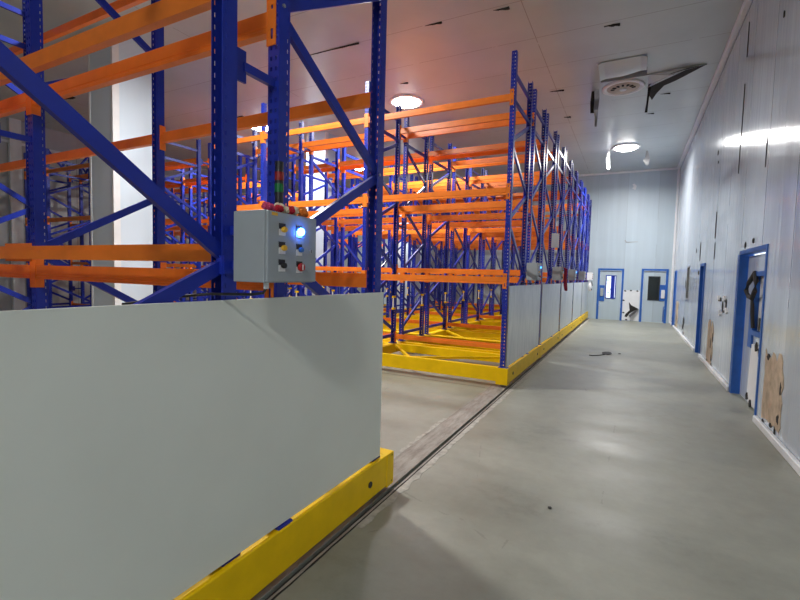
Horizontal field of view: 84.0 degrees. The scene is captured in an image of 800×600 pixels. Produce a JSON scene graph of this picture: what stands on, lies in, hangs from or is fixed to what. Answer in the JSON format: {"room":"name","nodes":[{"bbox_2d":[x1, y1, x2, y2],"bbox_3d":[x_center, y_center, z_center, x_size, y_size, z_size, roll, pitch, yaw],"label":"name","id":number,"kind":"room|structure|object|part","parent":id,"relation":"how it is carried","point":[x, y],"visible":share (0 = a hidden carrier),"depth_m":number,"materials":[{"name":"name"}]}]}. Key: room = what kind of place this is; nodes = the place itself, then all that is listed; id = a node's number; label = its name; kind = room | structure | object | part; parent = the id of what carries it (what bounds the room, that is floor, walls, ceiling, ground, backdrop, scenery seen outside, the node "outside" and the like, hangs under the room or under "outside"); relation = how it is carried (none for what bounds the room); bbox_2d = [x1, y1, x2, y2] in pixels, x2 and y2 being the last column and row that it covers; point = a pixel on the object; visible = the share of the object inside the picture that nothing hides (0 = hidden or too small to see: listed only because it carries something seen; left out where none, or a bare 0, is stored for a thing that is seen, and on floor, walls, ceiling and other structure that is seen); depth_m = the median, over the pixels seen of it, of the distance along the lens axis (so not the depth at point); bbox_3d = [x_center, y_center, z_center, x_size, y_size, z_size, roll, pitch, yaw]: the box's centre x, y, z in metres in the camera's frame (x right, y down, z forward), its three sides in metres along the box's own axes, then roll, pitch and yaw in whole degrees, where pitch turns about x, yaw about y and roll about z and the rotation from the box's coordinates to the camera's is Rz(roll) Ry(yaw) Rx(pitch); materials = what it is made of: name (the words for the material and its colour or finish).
{"room":"warehouse","nodes":[
{"label":"warehouse","id":0,"kind":"room"},
{"bbox_2d":[0,117,296,310],"bbox_3d":[-11.193,-2.357,13.336,0.160,5.780,25.450,3,4,27],"label":"wall","id":1,"kind":"structure","parent":0,"point":[55,140],"depth_m":13.99,"materials":[{"name":"white paint"}]},
{"bbox_2d":[7,117,24,309],"bbox_3d":[-11.214,-2.337,12.993,0.120,5.780,0.280,3,4,27],"label":"trim","id":2,"kind":"structure","parent":1,"relation":"attached to","point":[13,125],"depth_m":12.92,"materials":[{"name":"white plastic"}]},
{"bbox_2d":[1,138,245,194],"bbox_3d":[-11.039,-4.572,13.156,0.060,0.070,25.450,3,4,27],"label":"trim","id":3,"kind":"structure","parent":1,"relation":"attached to","point":[2,140],"depth_m":13.75,"materials":[{"name":"white plastic"}]},
{"bbox_2d":[194,167,201,299],"bbox_3d":[-8.995,-2.530,17.261,0.100,5.780,2.950,3,4,27],"label":"trim","id":4,"kind":"structure","parent":1,"relation":"attached to","point":[194,167],"depth_m":18.37,"materials":[{"name":"white plastic"}]},
{"bbox_2d":[0,0,743,192],"bbox_3d":[-3.311,-4.864,9.104,17.780,0.161,25.770,3,4,27],"label":"ceiling","id":5,"kind":"structure","parent":0,"point":[439,52],"depth_m":8.88,"materials":[{"name":"white paint"}]},
{"bbox_2d":[251,126,267,131],"bbox_3d":[-4.023,-4.988,12.887,0.840,0.112,0.840,3,4,27],"label":"ceiling lamp","id":6,"kind":"object","parent":5,"relation":"attached to","point":[257,128],"visible":0.19,"depth_m":12.85,"materials":[{"name":"white plastic"}]},
{"bbox_2d":[389,94,423,108],"bbox_3d":[0.156,-4.758,10.770,0.840,0.112,0.840,3,4,27],"label":"ceiling lamp","id":7,"kind":"object","parent":5,"relation":"attached to","point":[407,101],"visible":0.94,"depth_m":10.61,"materials":[{"name":"white plastic"}]},
{"bbox_2d":[393,97,419,107],"bbox_3d":[0.156,-4.752,10.770,0.660,0.100,0.660,3,4,27],"label":"diffuser","id":8,"kind":"object","parent":7,"relation":"attached to","point":[406,102],"depth_m":10.62,"materials":[{"name":"white plastic"}]},
{"bbox_2d":[590,91,594,112],"bbox_3d":[4.319,-4.419,9.934,0.116,0.480,0.039,2,3,16],"label":"strip","id":9,"kind":"object","parent":5,"relation":"hanging from","point":[592,92],"visible":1,"depth_m":9.94,"materials":[{"name":"black plastic"}]},
{"bbox_2d":[594,90,599,126],"bbox_3d":[4.357,-4.253,9.862,0.119,0.800,0.042,2,3,13],"label":"strip","id":10,"kind":"object","parent":5,"relation":"hanging from","point":[596,92],"visible":1,"depth_m":9.86,"materials":[{"name":"metal"}]},
{"bbox_2d":[606,151,609,168],"bbox_3d":[6.815,-4.574,14.543,0.118,0.580,0.033,2,3,16],"label":"strip","id":11,"kind":"object","parent":5,"relation":"hanging from","point":[608,152],"visible":1,"depth_m":14.54,"materials":[{"name":"white plastic"}]},
{"bbox_2d":[598,55,647,80],"bbox_3d":[4.372,-4.542,8.723,0.840,0.069,0.723,3,4,27],"label":"flap","id":12,"kind":"object","parent":5,"relation":"attached to","point":[626,66],"visible":1,"depth_m":8.63,"materials":[{"name":"white plastic"}]},
{"bbox_2d":[602,79,644,95],"bbox_3d":[4.859,-4.600,9.674,0.840,0.060,0.840,3,4,27],"label":"ceiling lamp","id":13,"kind":"object","parent":5,"relation":"attached to","point":[626,86],"visible":1,"depth_m":9.60,"materials":[{"name":"white plastic"}]},
{"bbox_2d":[607,82,639,93],"bbox_3d":[4.859,-4.603,9.674,0.660,0.030,0.660,3,4,27],"label":"diffuser","id":14,"kind":"object","parent":13,"relation":"attached to","point":[622,87],"depth_m":9.62,"materials":[{"name":"white plastic"}]},
{"bbox_2d":[611,143,640,151],"bbox_3d":[7.126,-4.770,14.015,0.840,0.112,0.840,3,4,27],"label":"ceiling lamp","id":15,"kind":"object","parent":5,"relation":"attached to","point":[625,147],"visible":1,"depth_m":13.85,"materials":[{"name":"white plastic"}]},
{"bbox_2d":[614,145,637,151],"bbox_3d":[7.126,-4.764,14.016,0.660,0.100,0.660,3,4,27],"label":"diffuser","id":16,"kind":"object","parent":15,"relation":"attached to","point":[621,148],"depth_m":13.87,"materials":[{"name":"white plastic"}]},
{"bbox_2d":[643,151,649,164],"bbox_3d":[7.982,-4.595,14.379,0.197,0.460,0.030,3,4,17],"label":"strip","id":17,"kind":"object","parent":5,"relation":"hanging from","point":[646,160],"visible":1,"depth_m":14.37,"materials":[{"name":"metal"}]},
{"bbox_2d":[645,87,650,112],"bbox_3d":[5.342,-4.331,9.573,0.090,0.561,0.064,2,3,1],"label":"strip","id":18,"kind":"object","parent":5,"relation":"hanging from","point":[649,88],"visible":0.87,"depth_m":9.58,"materials":[{"name":"black plastic"}]},
{"bbox_2d":[646,64,706,99],"bbox_3d":[5.784,-4.541,9.420,1.020,0.095,1.600,3,4,27],"label":"flap","id":19,"kind":"object","parent":5,"relation":"attached to","point":[656,81],"visible":0.97,"depth_m":9.04,"materials":[{"name":"black plastic"}]},
{"bbox_2d":[339,169,677,322],"bbox_3d":[2.503,-2.430,20.546,17.780,5.780,0.320,3,4,27],"label":"wall","id":20,"kind":"structure","parent":0,"point":[632,217],"depth_m":17.31,"materials":[{"name":"white plastic"}]},
{"bbox_2d":[596,268,623,320],"bbox_3d":[8.332,-0.233,17.635,0.930,2.030,0.135,3,4,27],"label":"door","id":21,"kind":"structure","parent":20,"relation":"in","point":[610,285],"depth_m":17.63,"materials":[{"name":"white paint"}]},
{"bbox_3d":[8.069,-0.276,17.754,0.190,0.630,0.025,3,4,27],"label":"push plate","id":22,"kind":"part","parent":21,"relation":"part of","materials":[{"name":"blue paint"}]},
{"bbox_2d":[610,276,614,297],"bbox_3d":[8.417,-0.513,17.585,0.140,0.860,0.018,3,4,27],"label":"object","id":23,"kind":"structure","parent":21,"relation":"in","point":[612,278],"depth_m":17.58,"materials":[{"name":"paint"}]},
{"bbox_2d":[566,167,676,176],"bbox_3d":[2.559,-5.278,20.348,17.460,0.070,0.070,3,4,27],"label":"trim","id":24,"kind":"structure","parent":20,"relation":"attached to","point":[674,168],"depth_m":17.09,"materials":[{"name":"white plastic"}]},
{"bbox_2d":[639,269,668,322],"bbox_3d":[9.670,-0.163,16.939,0.890,2.040,0.135,3,4,27],"label":"door","id":25,"kind":"structure","parent":20,"relation":"in","point":[654,287],"depth_m":16.94,"materials":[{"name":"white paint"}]},
{"bbox_3d":[9.932,-0.262,16.781,0.230,0.610,0.025,3,4,27],"label":"push plate","id":26,"kind":"part","parent":25,"relation":"part of","materials":[{"name":"blue paint"}]},
{"bbox_3d":[9.916,-0.216,16.755,0.120,0.320,0.040,3,4,27],"label":"handle","id":27,"kind":"part","parent":25,"relation":"part of","materials":[{"name":"white plastic"}]},
{"bbox_2d":[668,169,679,322],"bbox_3d":[10.191,-1.963,16.510,0.070,5.710,0.070,3,4,27],"label":"trim","id":28,"kind":"structure","parent":20,"relation":"attached to","point":[678,174],"depth_m":16.48,"materials":[{"name":"white plastic"}]},
{"bbox_2d":[261,318,799,599],"bbox_3d":[-3.461,1.023,9.448,17.780,0.120,25.770,3,4,27],"label":"floor","id":29,"kind":"structure","parent":0,"point":[659,481],"depth_m":3.29,"materials":[{"name":"concrete"}]},
{"bbox_2d":[88,39,152,305],"bbox_3d":[-5.275,-1.920,8.442,0.732,5.780,0.756,3,4,27],"label":"column","id":30,"kind":"structure","parent":29,"relation":"on","point":[123,110],"depth_m":8.15,"materials":[{"name":"white paint"}]},
{"bbox_2d":[23,139,241,308],"bbox_3d":[-7.413,-1.732,12.358,5.971,4.834,2.614,3,4,27],"label":"rack","id":31,"kind":"object","parent":29,"relation":"on","point":[175,164],"visible":0.24,"depth_m":12.15,"materials":[{"name":"blue metal"}]},
{"bbox_2d":[0,0,393,599],"bbox_3d":[-3.211,-1.042,3.384,6.458,4.718,2.614,3,4,27],"label":"rack","id":32,"kind":"object","parent":29,"relation":"on","point":[152,447],"visible":1,"depth_m":1.94,"materials":[{"name":"blue metal"}]},
{"bbox_3d":[-2.471,-0.309,2.875,0.340,0.115,0.006,3,4,27],"label":"splice plate","id":33,"kind":"part","parent":32,"relation":"part of","materials":[{"name":"orange paint"}]},
{"bbox_3d":[-0.697,0.577,2.056,0.014,1.162,2.430,3,4,27],"label":"panel","id":34,"kind":"part","parent":32,"relation":"part of","materials":[{"name":"white metal"}]},
{"bbox_3d":[-0.471,-0.207,1.776,0.002,0.046,0.036,3,4,27],"label":"legend plate","id":35,"kind":"part","parent":32,"relation":"part of","materials":[{"name":"white plastic"}]},
{"bbox_3d":[-0.469,-0.294,1.770,0.004,0.022,0.034,3,4,27],"label":"legend plate","id":36,"kind":"part","parent":32,"relation":"part of","materials":[{"name":"black plastic"}]},
{"bbox_3d":[-0.469,-0.280,1.772,0.002,0.046,0.036,3,4,27],"label":"legend plate","id":37,"kind":"part","parent":32,"relation":"part of","materials":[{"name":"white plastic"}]},
{"bbox_2d":[261,202,308,216],"bbox_3d":[-0.480,-0.383,1.867,0.071,0.045,0.274,3,4,27],"label":"flower garland","id":38,"kind":"object","parent":32,"relation":"on","point":[278,207],"visible":0.9,"depth_m":1.86},
{"bbox_3d":[-0.446,-0.213,1.841,0.014,0.276,0.294,3,4,27],"label":"box door","id":39,"kind":"part","parent":32,"relation":"part of","materials":[{"name":"grey metal"}]},
{"bbox_3d":[-0.423,-0.209,1.867,0.002,0.046,0.036,3,4,27],"label":"legend plate","id":40,"kind":"part","parent":32,"relation":"part of","materials":[{"name":"white plastic"}]},
{"bbox_2d":[297,228,304,235],"bbox_3d":[-0.415,-0.284,1.858,0.018,0.034,0.034,3,4,27],"label":"lamp","id":41,"kind":"object","parent":32,"relation":"attached to","point":[300,231],"depth_m":1.85,"materials":[{"name":"blue"}]},
{"bbox_2d":[154,155,305,302],"bbox_3d":[-6.202,-1.779,14.682,5.971,4.718,2.614,3,4,27],"label":"rack","id":42,"kind":"object","parent":29,"relation":"on","point":[191,188],"visible":0.12,"depth_m":13.74,"materials":[{"name":"metal"}]},
{"bbox_2d":[193,187,349,298],"bbox_3d":[-4.990,-1.883,17.002,5.971,4.718,2.614,3,4,27],"label":"rack","id":43,"kind":"object","parent":29,"relation":"on","point":[296,195],"visible":0.04,"depth_m":16.61,"materials":[{"name":"orange metal"}]},
{"bbox_2d":[242,202,385,308],"bbox_3d":[-3.777,-1.988,19.322,5.971,4.718,2.614,3,4,27],"label":"rack","id":44,"kind":"object","parent":29,"relation":"on","point":[346,207],"visible":0.04,"depth_m":18.90,"materials":[{"name":"metal"}]},
{"bbox_2d":[305,132,339,295],"bbox_3d":[-2.432,-2.166,13.884,0.732,5.780,0.726,3,4,27],"label":"column","id":45,"kind":"structure","parent":29,"relation":"on","point":[330,154],"depth_m":13.49,"materials":[{"name":"white paint"}]},
{"bbox_2d":[214,50,546,386],"bbox_3d":[-0.460,-1.285,8.745,6.368,4.718,2.614,3,4,27],"label":"rack","id":46,"kind":"object","parent":29,"relation":"on","point":[520,349],"visible":0.66,"depth_m":7.84,"materials":[{"name":"orange metal"}]},
{"bbox_3d":[2.094,0.336,7.396,0.014,1.162,2.430,3,4,27],"label":"panel","id":47,"kind":"part","parent":46,"relation":"part of","materials":[{"name":"white metal"}]},
{"bbox_3d":[2.265,-0.459,7.222,0.014,0.276,0.294,3,4,27],"label":"box door","id":48,"kind":"part","parent":46,"relation":"part of","materials":[{"name":"grey metal"}]},
{"bbox_2d":[397,175,421,308],"bbox_3d":[0.433,-2.413,19.366,0.732,5.780,0.706,3,4,27],"label":"column","id":49,"kind":"structure","parent":29,"relation":"on","point":[418,255],"depth_m":19.21,"materials":[{"name":"white paint"}]},
{"bbox_2d":[250,318,589,599],"bbox_3d":[2.811,1.165,9.001,0.407,0.040,20.450,3,4,27],"label":"rail","id":50,"kind":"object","parent":29,"relation":"in","point":[408,457],"depth_m":3.92,"materials":[{"name":"metal"}]},
{"bbox_2d":[301,113,565,356],"bbox_3d":[0.752,-1.390,11.065,6.368,4.718,2.614,3,4,27],"label":"rack","id":51,"kind":"object","parent":29,"relation":"on","point":[549,335],"visible":0.59,"depth_m":10.57,"materials":[{"name":"orange metal"}]},
{"bbox_3d":[3.306,0.231,9.716,0.014,1.162,2.430,3,4,27],"label":"panel","id":52,"kind":"part","parent":51,"relation":"part of","materials":[{"name":"white metal"}]},
{"bbox_2d":[551,233,558,247],"bbox_3d":[3.279,-1.256,9.374,0.185,0.300,0.008,1,3,-14],"label":"paper sheet","id":53,"kind":"object","parent":51,"relation":"attached to","point":[555,236],"visible":1,"depth_m":9.37,"materials":[{"name":"white paper"}]},
{"bbox_2d":[563,267,566,290],"bbox_3d":[3.522,-0.456,9.578,0.190,0.512,0.183,3,4,27],"label":"cloth","id":54,"kind":"object","parent":51,"relation":"hanging from","point":[565,269],"visible":0.91,"depth_m":9.50,"materials":[{"name":"red fabric"}]},
{"bbox_2d":[354,149,577,340],"bbox_3d":[1.965,-1.495,13.386,6.368,4.718,2.614,3,4,27],"label":"rack","id":55,"kind":"object","parent":29,"relation":"on","point":[565,310],"visible":0.45,"depth_m":12.97,"materials":[{"name":"orange metal"}]},
{"bbox_3d":[4.519,0.126,12.036,0.014,1.162,2.430,3,4,27],"label":"panel","id":56,"kind":"part","parent":55,"relation":"part of","materials":[{"name":"white metal"}]},
{"bbox_2d":[394,173,585,328],"bbox_3d":[3.177,-1.600,15.706,6.368,4.718,2.614,3,4,27],"label":"rack","id":57,"kind":"object","parent":29,"relation":"on","point":[577,287],"visible":0.37,"depth_m":15.15,"materials":[{"name":"metal"}]},
{"bbox_3d":[5.731,0.021,14.356,0.014,1.162,2.430,3,4,27],"label":"panel","id":58,"kind":"part","parent":57,"relation":"part of","materials":[{"name":"white metal"}]},
{"bbox_2d":[425,189,592,322],"bbox_3d":[4.403,-1.704,18.019,6.398,4.718,2.614,3,4,27],"label":"rack","id":59,"kind":"object","parent":29,"relation":"on","point":[589,276],"visible":0.29,"depth_m":17.59,"materials":[{"name":"orange metal"}]},
{"bbox_3d":[6.944,-0.084,16.677,0.014,1.162,2.430,3,4,27],"label":"panel","id":60,"kind":"part","parent":59,"relation":"part of","materials":[{"name":"white metal"}]},
{"bbox_2d":[588,280,592,290],"bbox_3d":[7.078,-0.531,16.533,0.180,0.414,0.324,3,4,27],"label":"plastic bag","id":61,"kind":"object","parent":59,"relation":"hanging from","point":[590,284],"visible":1,"depth_m":16.45,"materials":[{"name":"white plastic"}]},
{"bbox_2d":[590,352,611,355],"bbox_3d":[4.329,1.149,9.462,0.788,0.022,0.248,-2,4,-41],"label":"scrap","id":62,"kind":"object","parent":29,"relation":"on","point":[603,353],"visible":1,"depth_m":9.48,"materials":[{"name":"rubber"}]},
{"bbox_2d":[671,0,799,461],"bbox_3d":[4.407,-1.478,5.224,0.190,5.796,25.450,3,4,27],"label":"wall","id":63,"kind":"structure","parent":0,"point":[739,181],"depth_m":5.90,"materials":[{"name":"plastic"}]},
{"bbox_2d":[671,271,676,324],"bbox_3d":[9.746,-0.046,15.665,0.150,1.960,0.670,3,4,27],"label":"door","id":64,"kind":"structure","parent":63,"relation":"in","point":[675,275],"depth_m":15.90,"materials":[{"name":"blue paint"}]},
{"bbox_2d":[685,266,689,299],"bbox_3d":[7.933,-0.462,12.134,0.130,0.930,0.570,3,4,27],"label":"window","id":65,"kind":"structure","parent":63,"relation":"in","point":[688,267],"depth_m":12.36,"materials":[{"name":"glass"}]},
{"bbox_2d":[695,263,705,353],"bbox_3d":[6.634,0.203,9.709,0.150,2.000,0.680,3,4,27],"label":"door","id":66,"kind":"structure","parent":63,"relation":"in","point":[703,265],"depth_m":9.96,"materials":[{"name":"blue paint"}]},
{"bbox_2d":[677,0,751,168],"bbox_3d":[4.378,-4.341,5.110,0.100,0.070,25.450,3,4,27],"label":"trim","id":67,"kind":"structure","parent":63,"relation":"attached to","point":[746,4],"depth_m":8.49,"materials":[{"name":"white plastic"}]},
{"bbox_2d":[669,322,799,475],"bbox_3d":[4.258,1.357,5.430,0.045,0.075,25.450,3,4,27],"label":"baseboard","id":68,"kind":"structure","parent":63,"relation":"attached to","point":[788,456],"depth_m":4.68,"materials":[{"name":"white plastic"}]},
{"bbox_2d":[729,244,768,414],"bbox_3d":[4.584,0.370,5.774,0.160,2.080,1.540,3,4,27],"label":"door","id":69,"kind":"structure","parent":63,"relation":"in","point":[751,275],"depth_m":5.99,"materials":[{"name":"blue paint"}]},
{"bbox_3d":[4.461,0.326,5.452,0.014,0.180,0.440,3,4,27],"label":"broken pane","id":70,"kind":"part","parent":69,"relation":"part of","materials":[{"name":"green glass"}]}
]}

